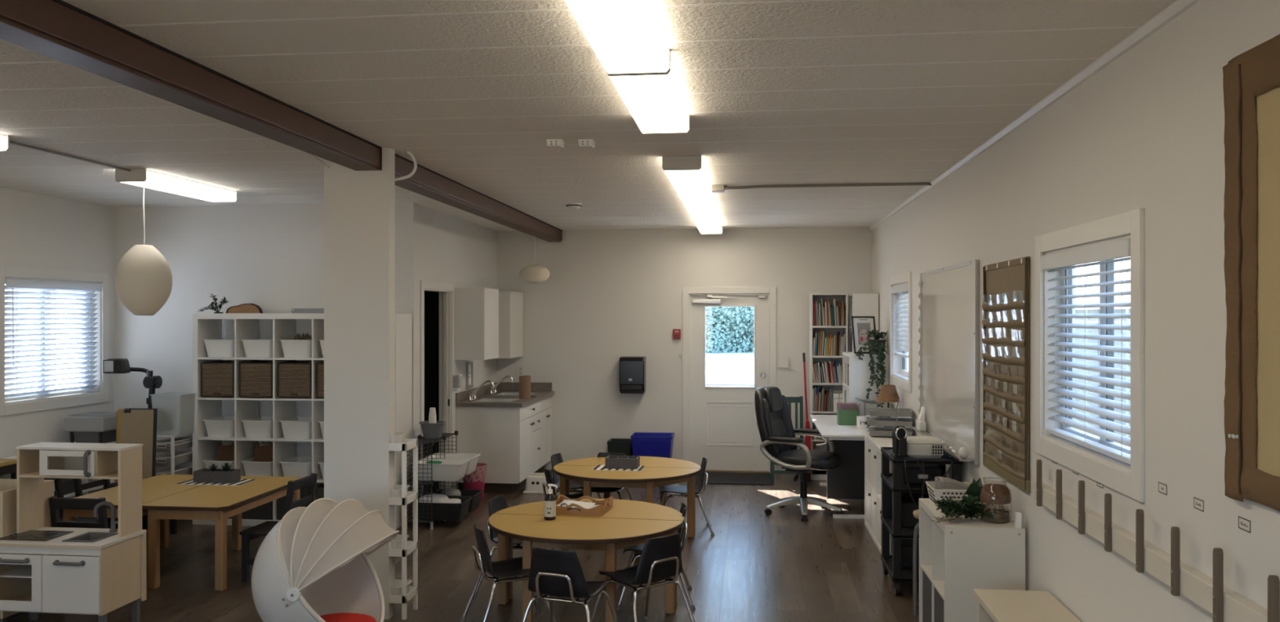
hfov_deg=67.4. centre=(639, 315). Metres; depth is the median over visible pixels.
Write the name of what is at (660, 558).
chair
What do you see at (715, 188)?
junction box
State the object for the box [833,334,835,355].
picture book
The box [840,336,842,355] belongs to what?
picture book
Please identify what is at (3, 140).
diffuser
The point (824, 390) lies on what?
picture book
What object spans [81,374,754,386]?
road
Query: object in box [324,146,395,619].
column
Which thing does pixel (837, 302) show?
picture book
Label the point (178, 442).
drawer unit
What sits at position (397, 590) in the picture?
tray
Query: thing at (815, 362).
picture book
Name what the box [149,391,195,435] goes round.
storage tote
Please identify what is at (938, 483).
plastic cover
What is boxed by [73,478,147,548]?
child chair
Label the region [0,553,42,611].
oven
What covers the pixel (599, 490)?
chair
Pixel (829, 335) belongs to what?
picture book
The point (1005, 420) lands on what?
picture card
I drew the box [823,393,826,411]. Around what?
picture book
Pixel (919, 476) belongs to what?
adapter
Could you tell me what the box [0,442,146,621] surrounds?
toy kitchen
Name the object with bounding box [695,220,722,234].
ceiling light
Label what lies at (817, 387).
picture book
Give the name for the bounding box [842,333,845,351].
picture book
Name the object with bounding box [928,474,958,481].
cable
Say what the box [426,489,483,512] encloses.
plastic bin
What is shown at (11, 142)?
conduit
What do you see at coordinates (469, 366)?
print
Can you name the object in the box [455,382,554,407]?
countertop
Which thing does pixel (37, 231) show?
wall
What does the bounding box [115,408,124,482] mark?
board
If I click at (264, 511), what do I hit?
fabric bin
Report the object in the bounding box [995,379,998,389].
picture card
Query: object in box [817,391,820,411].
picture book
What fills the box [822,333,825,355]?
picture book
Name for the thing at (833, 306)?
picture book
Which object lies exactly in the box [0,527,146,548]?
countertop
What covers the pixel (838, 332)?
picture book
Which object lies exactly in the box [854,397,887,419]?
wire basket
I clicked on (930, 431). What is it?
tray
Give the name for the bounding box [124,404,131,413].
binder clip
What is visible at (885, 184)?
conduit
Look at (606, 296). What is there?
wall
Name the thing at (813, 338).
picture book
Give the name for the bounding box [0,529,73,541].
cooktop
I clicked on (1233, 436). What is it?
pin
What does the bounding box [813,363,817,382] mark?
picture book
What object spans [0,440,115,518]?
shelf
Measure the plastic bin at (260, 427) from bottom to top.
0.158 m
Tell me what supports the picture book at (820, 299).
on the bookcase at (841, 297)
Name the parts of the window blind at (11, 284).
ladder cord, rail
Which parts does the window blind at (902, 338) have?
rail, ladder cord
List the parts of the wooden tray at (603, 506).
panel, panel, panel, panel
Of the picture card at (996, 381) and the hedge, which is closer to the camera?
the picture card at (996, 381)
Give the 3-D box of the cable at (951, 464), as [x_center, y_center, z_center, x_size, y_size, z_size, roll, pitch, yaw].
[1.933,1.010,6.283,0.233,0.132,0.033,0,0,6]
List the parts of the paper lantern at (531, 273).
lamp shade, cord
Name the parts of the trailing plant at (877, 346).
pot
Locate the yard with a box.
[4,336,754,394]
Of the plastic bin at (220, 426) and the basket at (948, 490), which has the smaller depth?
the basket at (948, 490)
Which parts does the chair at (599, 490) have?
leg, leg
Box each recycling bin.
[607,438,632,455]
[630,431,674,457]
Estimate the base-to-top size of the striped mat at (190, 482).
0.004 m
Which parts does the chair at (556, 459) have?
seat frame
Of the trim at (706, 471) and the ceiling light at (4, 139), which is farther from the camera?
the trim at (706, 471)
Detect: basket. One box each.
[200,360,234,397]
[239,360,272,397]
[277,360,311,398]
[315,362,324,398]
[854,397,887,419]
[925,480,986,508]
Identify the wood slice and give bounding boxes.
[226,303,262,313]
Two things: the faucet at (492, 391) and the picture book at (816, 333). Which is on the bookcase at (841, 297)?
the picture book at (816, 333)
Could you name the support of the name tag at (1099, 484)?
attached to the wall at (1146, 131)
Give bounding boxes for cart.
[880,447,962,595]
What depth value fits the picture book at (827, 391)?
10.84 m
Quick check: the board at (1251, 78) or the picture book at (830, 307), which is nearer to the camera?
the board at (1251, 78)
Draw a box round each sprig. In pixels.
[293,333,311,339]
[933,477,994,519]
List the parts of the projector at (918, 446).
lid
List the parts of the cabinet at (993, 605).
panel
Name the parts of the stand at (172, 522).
leg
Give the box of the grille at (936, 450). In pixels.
[931,444,942,455]
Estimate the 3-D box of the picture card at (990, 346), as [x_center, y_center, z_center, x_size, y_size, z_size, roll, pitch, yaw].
[2.041,0.195,5.584,0.001,0.054,0.076,0,0,6]
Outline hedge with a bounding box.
[705,306,754,353]
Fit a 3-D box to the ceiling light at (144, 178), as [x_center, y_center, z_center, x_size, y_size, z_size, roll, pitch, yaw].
[-3.497,-0.984,7.316,0.229,0.090,1.210,0,0,6]
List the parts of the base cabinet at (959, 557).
panel, panel, panel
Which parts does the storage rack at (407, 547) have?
post, post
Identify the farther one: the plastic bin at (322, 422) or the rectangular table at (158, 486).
the plastic bin at (322, 422)
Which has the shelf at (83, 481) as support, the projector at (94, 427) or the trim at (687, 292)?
the projector at (94, 427)
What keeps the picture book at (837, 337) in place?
on the bookcase at (841, 297)
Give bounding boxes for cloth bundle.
[417,493,448,502]
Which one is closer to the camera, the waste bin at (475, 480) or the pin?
the pin
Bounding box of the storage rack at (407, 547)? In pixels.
[388,438,417,619]
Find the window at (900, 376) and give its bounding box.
[889,271,911,392]
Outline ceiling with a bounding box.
[0,0,1177,231]
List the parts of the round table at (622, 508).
leg, leg, leg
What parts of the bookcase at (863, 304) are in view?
panel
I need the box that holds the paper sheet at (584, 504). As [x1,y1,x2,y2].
[556,499,595,508]
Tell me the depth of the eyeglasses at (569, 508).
6.32 m
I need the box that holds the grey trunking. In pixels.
[291,308,324,313]
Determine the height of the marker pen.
0.021 m
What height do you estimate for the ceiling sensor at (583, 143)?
0.044 m
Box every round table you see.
[488,513,683,621]
[494,498,684,608]
[553,465,700,537]
[555,456,701,533]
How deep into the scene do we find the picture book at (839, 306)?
10.82 m
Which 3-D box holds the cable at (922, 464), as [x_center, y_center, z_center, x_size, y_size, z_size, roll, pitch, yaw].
[1.855,1.088,6.292,0.027,0.266,0.034,0,0,6]
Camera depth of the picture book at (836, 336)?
10.83 m
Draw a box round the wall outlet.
[517,365,524,376]
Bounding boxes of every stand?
[0,479,53,621]
[110,482,176,533]
[912,509,919,616]
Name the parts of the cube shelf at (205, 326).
panel, panel, panel, panel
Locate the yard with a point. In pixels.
(730, 363)
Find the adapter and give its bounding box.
[917,474,928,479]
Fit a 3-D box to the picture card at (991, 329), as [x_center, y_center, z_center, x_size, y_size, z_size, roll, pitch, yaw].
[2.039,0.097,5.562,0.001,0.054,0.076,0,0,6]
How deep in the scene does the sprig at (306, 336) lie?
8.55 m
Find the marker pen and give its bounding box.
[949,448,956,453]
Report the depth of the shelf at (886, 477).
6.42 m
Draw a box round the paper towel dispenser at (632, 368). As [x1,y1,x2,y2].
[619,355,645,393]
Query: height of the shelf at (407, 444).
0.048 m
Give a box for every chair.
[44,477,98,521]
[48,496,108,528]
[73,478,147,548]
[239,472,317,582]
[251,497,399,621]
[460,523,555,621]
[474,494,554,602]
[521,546,617,621]
[542,466,583,548]
[550,453,601,498]
[580,452,632,500]
[590,533,694,621]
[616,502,695,610]
[658,457,714,536]
[754,386,844,521]
[770,395,805,484]
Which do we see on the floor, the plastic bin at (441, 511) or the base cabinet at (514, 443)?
the base cabinet at (514, 443)
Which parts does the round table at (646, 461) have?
leg, leg, leg, leg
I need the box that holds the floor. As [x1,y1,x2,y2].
[6,469,919,621]
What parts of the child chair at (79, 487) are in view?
leg, rail, leg, leg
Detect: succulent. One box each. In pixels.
[206,463,220,471]
[218,462,235,471]
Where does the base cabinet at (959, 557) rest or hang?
on the floor
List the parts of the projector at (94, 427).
stage glass, len frame, arm, post, focus knob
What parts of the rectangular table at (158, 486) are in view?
leg, leg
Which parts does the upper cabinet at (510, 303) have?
door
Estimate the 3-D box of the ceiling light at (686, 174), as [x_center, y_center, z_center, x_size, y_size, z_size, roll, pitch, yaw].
[0.337,-0.984,6.782,0.254,0.090,1.210,0,0,6]
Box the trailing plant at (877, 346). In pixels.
[856,328,888,408]
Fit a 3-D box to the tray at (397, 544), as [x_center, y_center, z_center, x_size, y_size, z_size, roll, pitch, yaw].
[-1.582,1.421,5.975,0.254,0.086,0.172,0,0,6]
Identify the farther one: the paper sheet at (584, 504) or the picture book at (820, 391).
the picture book at (820, 391)
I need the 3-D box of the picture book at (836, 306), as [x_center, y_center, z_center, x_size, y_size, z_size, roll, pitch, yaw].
[2.241,0.000,10.929,0.023,0.222,0.196,0,0,6]
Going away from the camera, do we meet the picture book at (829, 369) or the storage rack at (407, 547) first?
the storage rack at (407, 547)
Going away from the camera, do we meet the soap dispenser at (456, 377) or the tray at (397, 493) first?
the tray at (397, 493)
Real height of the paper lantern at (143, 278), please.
0.942 m
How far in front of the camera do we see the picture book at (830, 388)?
10.82 m
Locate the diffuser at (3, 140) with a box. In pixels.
[0,136,7,150]
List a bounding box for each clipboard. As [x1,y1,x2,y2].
[216,440,234,461]
[253,440,272,462]
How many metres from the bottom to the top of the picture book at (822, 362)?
0.223 m
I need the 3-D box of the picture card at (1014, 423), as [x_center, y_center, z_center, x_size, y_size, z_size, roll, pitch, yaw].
[1.985,0.585,5.092,0.001,0.054,0.076,0,0,6]
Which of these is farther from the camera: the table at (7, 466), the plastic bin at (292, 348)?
the plastic bin at (292, 348)
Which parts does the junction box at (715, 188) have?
plate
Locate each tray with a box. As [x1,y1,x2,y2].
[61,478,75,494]
[390,432,404,443]
[390,484,409,497]
[390,534,408,549]
[390,579,412,595]
[555,494,613,516]
[866,399,912,436]
[910,425,972,461]
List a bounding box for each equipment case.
[901,463,942,484]
[901,496,929,527]
[901,538,919,568]
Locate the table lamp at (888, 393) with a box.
[875,384,899,426]
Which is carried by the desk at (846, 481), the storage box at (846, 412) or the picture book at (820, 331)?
the storage box at (846, 412)
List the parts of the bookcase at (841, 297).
panel, panel, panel, panel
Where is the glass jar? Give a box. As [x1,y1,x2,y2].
[978,475,1012,523]
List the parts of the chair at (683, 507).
leg, leg, leg, leg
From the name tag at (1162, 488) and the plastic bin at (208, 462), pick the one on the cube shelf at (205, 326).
the plastic bin at (208, 462)
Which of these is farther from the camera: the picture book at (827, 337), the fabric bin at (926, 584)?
the picture book at (827, 337)
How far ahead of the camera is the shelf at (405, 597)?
5.86 m
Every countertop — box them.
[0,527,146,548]
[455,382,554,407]
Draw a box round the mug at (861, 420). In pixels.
[856,415,870,428]
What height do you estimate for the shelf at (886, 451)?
0.030 m
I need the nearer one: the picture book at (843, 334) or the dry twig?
the dry twig
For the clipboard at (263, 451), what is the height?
0.317 m
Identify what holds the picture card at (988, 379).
in the pocket chart
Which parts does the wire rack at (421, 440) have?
grid panel, grid panel, grid panel, grid panel, grid panel, grid panel, grid panel, grid panel, grid panel, grid panel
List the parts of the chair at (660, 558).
leg, leg, seat frame, leg, leg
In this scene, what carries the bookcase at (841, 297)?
on the floor
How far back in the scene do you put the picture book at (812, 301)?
10.86 m
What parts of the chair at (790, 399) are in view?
leg, rail, leg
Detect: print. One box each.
[468,364,471,384]
[850,315,875,353]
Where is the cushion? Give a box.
[320,613,376,621]
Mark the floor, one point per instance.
(757, 566)
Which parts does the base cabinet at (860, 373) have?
panel, panel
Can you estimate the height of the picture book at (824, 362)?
0.242 m
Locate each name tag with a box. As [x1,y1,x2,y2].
[1097,481,1103,488]
[1158,481,1167,495]
[1193,497,1204,511]
[1238,515,1250,533]
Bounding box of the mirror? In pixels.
[103,360,113,372]
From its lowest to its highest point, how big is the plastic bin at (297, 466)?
0.153 m
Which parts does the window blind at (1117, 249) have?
ladder cord, rail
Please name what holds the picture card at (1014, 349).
in the pocket chart
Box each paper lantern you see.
[114,187,173,315]
[519,235,550,283]
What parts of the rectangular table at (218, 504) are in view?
leg, leg, leg, leg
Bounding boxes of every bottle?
[543,484,557,520]
[915,406,925,431]
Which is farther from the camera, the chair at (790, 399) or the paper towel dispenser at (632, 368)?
the paper towel dispenser at (632, 368)
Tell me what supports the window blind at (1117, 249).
attached to the window at (1127, 479)
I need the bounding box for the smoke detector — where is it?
[565,203,582,208]
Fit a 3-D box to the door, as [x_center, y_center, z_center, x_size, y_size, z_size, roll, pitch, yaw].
[1.055,0.790,11.356,0.911,2.079,0.114,0,0,6]
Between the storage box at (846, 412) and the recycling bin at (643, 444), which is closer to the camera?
the storage box at (846, 412)
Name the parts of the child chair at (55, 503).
leg, rail, rail, leg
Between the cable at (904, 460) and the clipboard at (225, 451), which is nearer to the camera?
the cable at (904, 460)
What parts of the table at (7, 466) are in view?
panel, leg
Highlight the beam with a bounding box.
[0,0,562,241]
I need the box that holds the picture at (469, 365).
[466,361,473,388]
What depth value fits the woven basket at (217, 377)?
8.52 m
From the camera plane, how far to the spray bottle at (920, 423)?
7.52 m
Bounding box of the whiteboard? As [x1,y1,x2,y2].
[910,259,979,465]
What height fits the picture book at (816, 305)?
0.254 m
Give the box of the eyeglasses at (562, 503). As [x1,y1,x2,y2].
[560,502,578,509]
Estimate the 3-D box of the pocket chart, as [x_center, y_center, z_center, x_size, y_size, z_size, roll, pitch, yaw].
[2.006,0.297,5.302,0.037,1.197,0.899,0,0,6]
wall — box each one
[0,186,115,458]
[115,203,400,475]
[400,203,497,519]
[424,291,439,457]
[497,227,871,470]
[871,0,1279,621]
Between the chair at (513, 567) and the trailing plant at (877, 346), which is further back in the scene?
the trailing plant at (877, 346)
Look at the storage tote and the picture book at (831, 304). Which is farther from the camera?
the picture book at (831, 304)
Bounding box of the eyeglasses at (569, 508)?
[561,506,580,511]
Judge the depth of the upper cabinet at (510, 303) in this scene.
10.99 m
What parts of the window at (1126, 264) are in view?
rail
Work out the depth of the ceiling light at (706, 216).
9.18 m
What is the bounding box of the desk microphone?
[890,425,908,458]
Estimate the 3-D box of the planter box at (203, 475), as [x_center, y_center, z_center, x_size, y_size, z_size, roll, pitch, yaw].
[-3.252,1.228,7.381,0.305,0.086,0.142,0,0,6]
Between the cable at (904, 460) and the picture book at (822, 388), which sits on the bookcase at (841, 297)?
the picture book at (822, 388)
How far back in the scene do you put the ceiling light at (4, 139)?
5.44 m
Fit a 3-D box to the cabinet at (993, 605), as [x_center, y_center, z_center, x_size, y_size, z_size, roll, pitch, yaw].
[1.611,1.572,3.305,0.343,0.555,2.484,0,0,6]
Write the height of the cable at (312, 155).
0.115 m
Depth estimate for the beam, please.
4.00 m
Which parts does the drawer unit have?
handle, handle, post, drawer, drawer, drawer, panel, rail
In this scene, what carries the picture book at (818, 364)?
on the bookcase at (841, 297)
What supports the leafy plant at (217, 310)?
on the cube shelf at (205, 326)
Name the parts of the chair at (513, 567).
leg, leg, seat frame, leg, leg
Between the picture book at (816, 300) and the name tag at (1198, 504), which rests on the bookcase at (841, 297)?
the picture book at (816, 300)
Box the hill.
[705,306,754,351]
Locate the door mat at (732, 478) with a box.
[695,472,772,484]
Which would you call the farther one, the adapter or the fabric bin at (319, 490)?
the fabric bin at (319, 490)
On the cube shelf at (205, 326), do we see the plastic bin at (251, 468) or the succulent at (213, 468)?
the plastic bin at (251, 468)
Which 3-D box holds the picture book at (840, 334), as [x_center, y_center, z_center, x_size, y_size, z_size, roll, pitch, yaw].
[2.267,0.324,10.920,0.019,0.250,0.188,0,0,6]
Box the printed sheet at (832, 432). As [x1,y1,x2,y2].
[831,431,863,434]
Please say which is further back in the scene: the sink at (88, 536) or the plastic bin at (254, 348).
the plastic bin at (254, 348)
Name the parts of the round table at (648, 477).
leg, leg, leg, leg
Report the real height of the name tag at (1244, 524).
0.034 m
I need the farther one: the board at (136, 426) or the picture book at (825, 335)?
the picture book at (825, 335)
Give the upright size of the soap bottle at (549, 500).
0.224 m
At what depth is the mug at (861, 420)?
9.23 m
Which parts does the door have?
closer arm, panel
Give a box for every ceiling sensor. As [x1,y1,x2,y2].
[546,138,564,148]
[577,138,595,148]
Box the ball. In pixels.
[958,447,968,458]
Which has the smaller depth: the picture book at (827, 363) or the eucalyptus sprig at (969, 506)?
the eucalyptus sprig at (969, 506)
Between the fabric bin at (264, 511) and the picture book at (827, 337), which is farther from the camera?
the picture book at (827, 337)
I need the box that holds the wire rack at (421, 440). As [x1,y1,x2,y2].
[406,431,457,529]
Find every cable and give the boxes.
[301,150,329,168]
[395,151,417,181]
[903,457,951,459]
[903,459,918,509]
[908,454,952,458]
[916,459,953,480]
[921,461,924,496]
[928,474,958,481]
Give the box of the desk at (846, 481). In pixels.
[809,414,884,519]
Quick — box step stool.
[523,472,546,493]
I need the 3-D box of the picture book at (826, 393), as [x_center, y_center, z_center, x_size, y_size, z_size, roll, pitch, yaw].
[2.118,0.967,10.940,0.023,0.220,0.199,0,0,6]
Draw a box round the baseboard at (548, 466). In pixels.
[544,462,551,469]
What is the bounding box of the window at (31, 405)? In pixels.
[0,266,108,416]
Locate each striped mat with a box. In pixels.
[174,479,256,485]
[591,464,644,471]
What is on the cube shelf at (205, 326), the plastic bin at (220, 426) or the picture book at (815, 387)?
the plastic bin at (220, 426)
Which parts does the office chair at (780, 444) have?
backrest, leg, armrest, leg, lever, leg, seat, armrest, leg, leg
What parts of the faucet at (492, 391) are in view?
tap handle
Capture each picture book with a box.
[812,301,813,325]
[812,337,814,355]
[812,364,815,382]
[812,386,813,411]
[813,300,816,325]
[813,302,815,325]
[813,332,816,355]
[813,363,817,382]
[813,386,816,411]
[814,362,819,382]
[815,300,818,325]
[815,333,817,355]
[815,393,817,411]
[816,305,817,325]
[816,337,818,355]
[816,386,818,411]
[817,302,820,325]
[817,333,819,355]
[817,361,820,382]
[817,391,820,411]
[818,301,822,325]
[818,330,822,355]
[819,298,824,325]
[819,362,824,382]
[819,365,822,382]
[819,388,822,411]
[821,304,822,325]
[821,331,823,355]
[821,386,823,411]
[822,306,826,325]
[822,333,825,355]
[822,360,827,382]
[822,362,826,382]
[822,390,824,411]
[823,302,826,325]
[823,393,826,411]
[825,298,828,325]
[825,334,826,355]
[825,361,829,382]
[825,391,827,411]
[826,337,828,355]
[826,363,830,382]
[826,391,828,411]
[827,302,831,325]
[827,337,830,355]
[827,360,832,382]
[827,362,831,382]
[828,334,831,355]
[828,387,831,411]
[829,390,831,411]
[830,306,831,325]
[830,337,832,355]
[830,361,834,382]
[830,387,832,411]
[831,298,835,325]
[831,304,833,325]
[832,306,835,325]
[832,336,834,355]
[832,364,836,382]
[832,366,835,382]
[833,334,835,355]
[834,299,837,325]
[834,360,838,382]
[835,301,839,325]
[835,306,838,325]
[835,336,836,355]
[836,337,838,355]
[837,331,839,355]
[837,363,841,382]
[837,365,839,382]
[839,306,841,325]
[839,333,840,355]
[840,302,844,325]
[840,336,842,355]
[840,365,842,382]
[841,335,844,355]
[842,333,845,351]
[844,362,846,383]
[844,390,846,402]
[847,364,848,385]
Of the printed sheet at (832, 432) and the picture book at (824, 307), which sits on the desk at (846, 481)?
the printed sheet at (832, 432)
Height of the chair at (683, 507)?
0.611 m
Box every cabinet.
[453,287,498,359]
[456,395,551,493]
[496,290,523,358]
[842,351,888,422]
[864,433,892,555]
[919,497,1025,621]
[973,588,1080,621]
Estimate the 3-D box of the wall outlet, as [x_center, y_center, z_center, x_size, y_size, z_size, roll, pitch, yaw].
[-1.443,0.666,11.611,0.087,0.133,0.012,0,0,6]
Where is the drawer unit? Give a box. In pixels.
[155,432,192,520]
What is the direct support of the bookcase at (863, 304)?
on the floor
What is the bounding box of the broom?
[802,352,810,480]
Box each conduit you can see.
[9,141,130,171]
[727,182,931,189]
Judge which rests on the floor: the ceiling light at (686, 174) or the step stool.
the step stool
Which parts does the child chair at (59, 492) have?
rail, rail, leg, seat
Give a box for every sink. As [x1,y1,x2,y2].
[62,531,118,542]
[472,398,520,402]
[493,391,536,395]
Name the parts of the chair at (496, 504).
leg, seat frame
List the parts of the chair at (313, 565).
canopy panel, canopy panel, canopy panel, canopy panel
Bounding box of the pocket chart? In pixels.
[982,256,1030,493]
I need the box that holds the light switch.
[777,357,788,368]
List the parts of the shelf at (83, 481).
panel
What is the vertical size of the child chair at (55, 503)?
0.710 m
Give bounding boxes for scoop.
[426,460,442,463]
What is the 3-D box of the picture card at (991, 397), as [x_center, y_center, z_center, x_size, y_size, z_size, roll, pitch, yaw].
[2.039,0.488,5.562,0.001,0.054,0.076,0,0,6]
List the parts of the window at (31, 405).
frame, sash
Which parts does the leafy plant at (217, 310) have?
stem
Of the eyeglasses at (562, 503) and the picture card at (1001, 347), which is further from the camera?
the eyeglasses at (562, 503)
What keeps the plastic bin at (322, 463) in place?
on the cube shelf at (205, 326)
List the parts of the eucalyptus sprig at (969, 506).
stem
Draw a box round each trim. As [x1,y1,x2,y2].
[420,280,453,496]
[682,287,776,473]
[705,470,769,473]
[869,0,1200,230]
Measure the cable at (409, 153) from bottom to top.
0.196 m
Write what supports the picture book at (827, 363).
on the bookcase at (841, 297)
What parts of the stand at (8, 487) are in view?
panel, panel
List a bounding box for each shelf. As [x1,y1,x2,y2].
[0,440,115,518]
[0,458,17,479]
[192,313,412,529]
[388,439,416,451]
[388,491,417,505]
[388,541,417,557]
[388,586,417,604]
[417,433,454,443]
[880,447,962,464]
[880,472,948,493]
[880,515,919,538]
[880,555,919,582]
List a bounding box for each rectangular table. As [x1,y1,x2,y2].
[62,474,203,548]
[142,475,302,591]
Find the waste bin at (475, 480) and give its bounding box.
[462,462,487,498]
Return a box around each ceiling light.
[0,133,9,151]
[115,168,237,202]
[564,0,670,75]
[607,52,689,133]
[662,155,709,194]
[678,188,715,211]
[686,207,719,224]
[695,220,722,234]
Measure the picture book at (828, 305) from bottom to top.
0.269 m
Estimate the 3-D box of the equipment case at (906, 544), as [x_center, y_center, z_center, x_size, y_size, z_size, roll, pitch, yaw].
[1.938,1.656,6.691,0.305,0.151,0.244,0,0,6]
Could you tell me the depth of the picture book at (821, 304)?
10.84 m
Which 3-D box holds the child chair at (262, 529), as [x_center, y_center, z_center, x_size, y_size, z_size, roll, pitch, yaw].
[-2.563,1.495,6.823,0.396,0.710,0.366,0,0,8]
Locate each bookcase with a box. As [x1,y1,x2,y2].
[808,293,848,479]
[848,293,878,351]
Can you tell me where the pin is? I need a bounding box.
[1232,434,1238,438]
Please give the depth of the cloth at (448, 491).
8.77 m
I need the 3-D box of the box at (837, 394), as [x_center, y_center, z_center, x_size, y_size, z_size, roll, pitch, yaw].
[2.256,0.965,10.911,0.131,0.225,0.206,0,0,6]
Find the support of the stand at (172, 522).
on the floor
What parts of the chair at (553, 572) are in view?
leg, leg, seat frame, leg, leg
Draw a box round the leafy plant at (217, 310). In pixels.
[196,293,229,313]
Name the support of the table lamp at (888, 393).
on the desk at (846, 481)
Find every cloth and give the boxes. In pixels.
[440,488,461,495]
[444,498,461,503]
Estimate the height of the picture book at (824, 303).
0.272 m
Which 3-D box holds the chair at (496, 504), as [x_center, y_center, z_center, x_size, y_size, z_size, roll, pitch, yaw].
[-0.804,1.545,6.486,0.503,0.611,0.471,0,0,16]
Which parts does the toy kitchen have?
panel, leg, panel, rail, microwave door, handle, cupboard door, panel, handle, panel, leg, panel, leg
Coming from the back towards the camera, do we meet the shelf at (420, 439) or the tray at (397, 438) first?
the shelf at (420, 439)
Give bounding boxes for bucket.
[418,420,445,438]
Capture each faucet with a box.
[93,501,118,532]
[467,380,494,400]
[488,375,513,394]
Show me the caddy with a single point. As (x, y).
(631, 462)
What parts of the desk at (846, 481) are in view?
privacy panel, rail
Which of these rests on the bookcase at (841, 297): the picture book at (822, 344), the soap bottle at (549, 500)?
the picture book at (822, 344)
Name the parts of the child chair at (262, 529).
leg, seat, leg, rail, rail, leg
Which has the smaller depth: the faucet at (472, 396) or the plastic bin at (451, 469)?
the plastic bin at (451, 469)
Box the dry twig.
[931,515,955,523]
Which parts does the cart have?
post, post, panel, post, post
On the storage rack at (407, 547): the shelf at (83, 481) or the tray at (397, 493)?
the tray at (397, 493)
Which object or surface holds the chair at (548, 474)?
on the floor
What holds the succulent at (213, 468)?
in the planter box at (203, 475)
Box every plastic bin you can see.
[202,338,234,357]
[202,415,234,437]
[202,457,234,468]
[240,338,272,357]
[240,416,272,438]
[240,457,272,476]
[279,338,311,357]
[279,417,311,439]
[279,456,311,477]
[318,339,324,357]
[318,419,324,439]
[318,460,324,479]
[411,496,472,520]
[412,458,470,481]
[425,453,480,475]
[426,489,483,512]
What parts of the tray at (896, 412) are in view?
carry frame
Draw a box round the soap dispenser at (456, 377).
[452,371,462,391]
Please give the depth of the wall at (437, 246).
9.50 m
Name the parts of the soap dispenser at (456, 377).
tank, lid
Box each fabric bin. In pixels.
[241,501,272,519]
[277,485,309,519]
[315,484,324,499]
[922,569,931,621]
[933,586,943,621]
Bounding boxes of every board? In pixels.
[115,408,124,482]
[115,410,118,481]
[120,409,153,479]
[124,408,157,476]
[1222,34,1279,511]
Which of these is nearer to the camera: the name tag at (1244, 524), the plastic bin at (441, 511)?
the name tag at (1244, 524)
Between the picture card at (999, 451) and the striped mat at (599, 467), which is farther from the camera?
the striped mat at (599, 467)
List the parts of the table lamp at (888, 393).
lamp shade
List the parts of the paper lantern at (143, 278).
lamp shade, cord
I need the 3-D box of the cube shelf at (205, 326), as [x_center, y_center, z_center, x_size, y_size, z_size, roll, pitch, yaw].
[-3.021,0.913,8.612,1.873,1.873,0.397,0,0,6]
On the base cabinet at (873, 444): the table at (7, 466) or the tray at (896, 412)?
the tray at (896, 412)
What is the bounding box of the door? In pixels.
[690,294,768,471]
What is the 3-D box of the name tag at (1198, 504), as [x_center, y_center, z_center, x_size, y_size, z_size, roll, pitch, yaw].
[1.767,0.596,3.036,0.002,0.034,0.067,0,0,6]
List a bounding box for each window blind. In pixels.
[4,278,102,401]
[890,283,908,358]
[1040,238,1130,464]
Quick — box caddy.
[604,455,639,469]
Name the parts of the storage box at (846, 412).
clear lid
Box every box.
[193,468,240,483]
[711,184,727,193]
[832,390,842,411]
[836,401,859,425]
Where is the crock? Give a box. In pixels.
[519,375,530,399]
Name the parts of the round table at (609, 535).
leg, leg, leg, leg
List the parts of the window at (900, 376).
sash, frame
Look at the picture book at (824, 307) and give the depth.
10.84 m
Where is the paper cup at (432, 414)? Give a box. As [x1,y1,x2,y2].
[428,407,436,417]
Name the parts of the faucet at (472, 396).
tap handle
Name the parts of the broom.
handle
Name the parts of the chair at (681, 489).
leg, leg, seat frame, leg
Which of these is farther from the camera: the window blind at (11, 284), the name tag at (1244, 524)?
the window blind at (11, 284)
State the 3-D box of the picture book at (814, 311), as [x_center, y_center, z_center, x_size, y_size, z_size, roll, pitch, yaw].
[1.986,-0.019,10.956,0.013,0.260,0.213,0,0,6]
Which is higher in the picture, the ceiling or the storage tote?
the ceiling
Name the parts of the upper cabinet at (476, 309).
door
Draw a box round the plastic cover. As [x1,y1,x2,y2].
[934,476,968,489]
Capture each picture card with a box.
[987,377,991,386]
[989,344,992,353]
[990,328,993,337]
[990,395,993,404]
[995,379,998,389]
[998,449,1001,460]
[1000,346,1003,355]
[1001,328,1005,337]
[1001,399,1005,408]
[1003,382,1007,391]
[1003,417,1007,426]
[1012,347,1016,356]
[1012,402,1016,413]
[1012,420,1016,431]
[1013,328,1017,338]
[1013,384,1017,394]
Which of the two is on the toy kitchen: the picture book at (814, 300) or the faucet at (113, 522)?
the faucet at (113, 522)
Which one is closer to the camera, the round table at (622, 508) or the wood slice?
the round table at (622, 508)
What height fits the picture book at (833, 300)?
0.305 m
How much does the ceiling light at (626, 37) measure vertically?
0.090 m
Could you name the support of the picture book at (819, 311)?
on the bookcase at (841, 297)
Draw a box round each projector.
[64,358,162,443]
[906,435,943,457]
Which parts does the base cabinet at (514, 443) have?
door, drawer, door, drawer, drawer, door, drawer, door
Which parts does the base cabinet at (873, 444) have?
panel, door, door, panel, door, door, panel, door, panel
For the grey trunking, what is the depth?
8.53 m

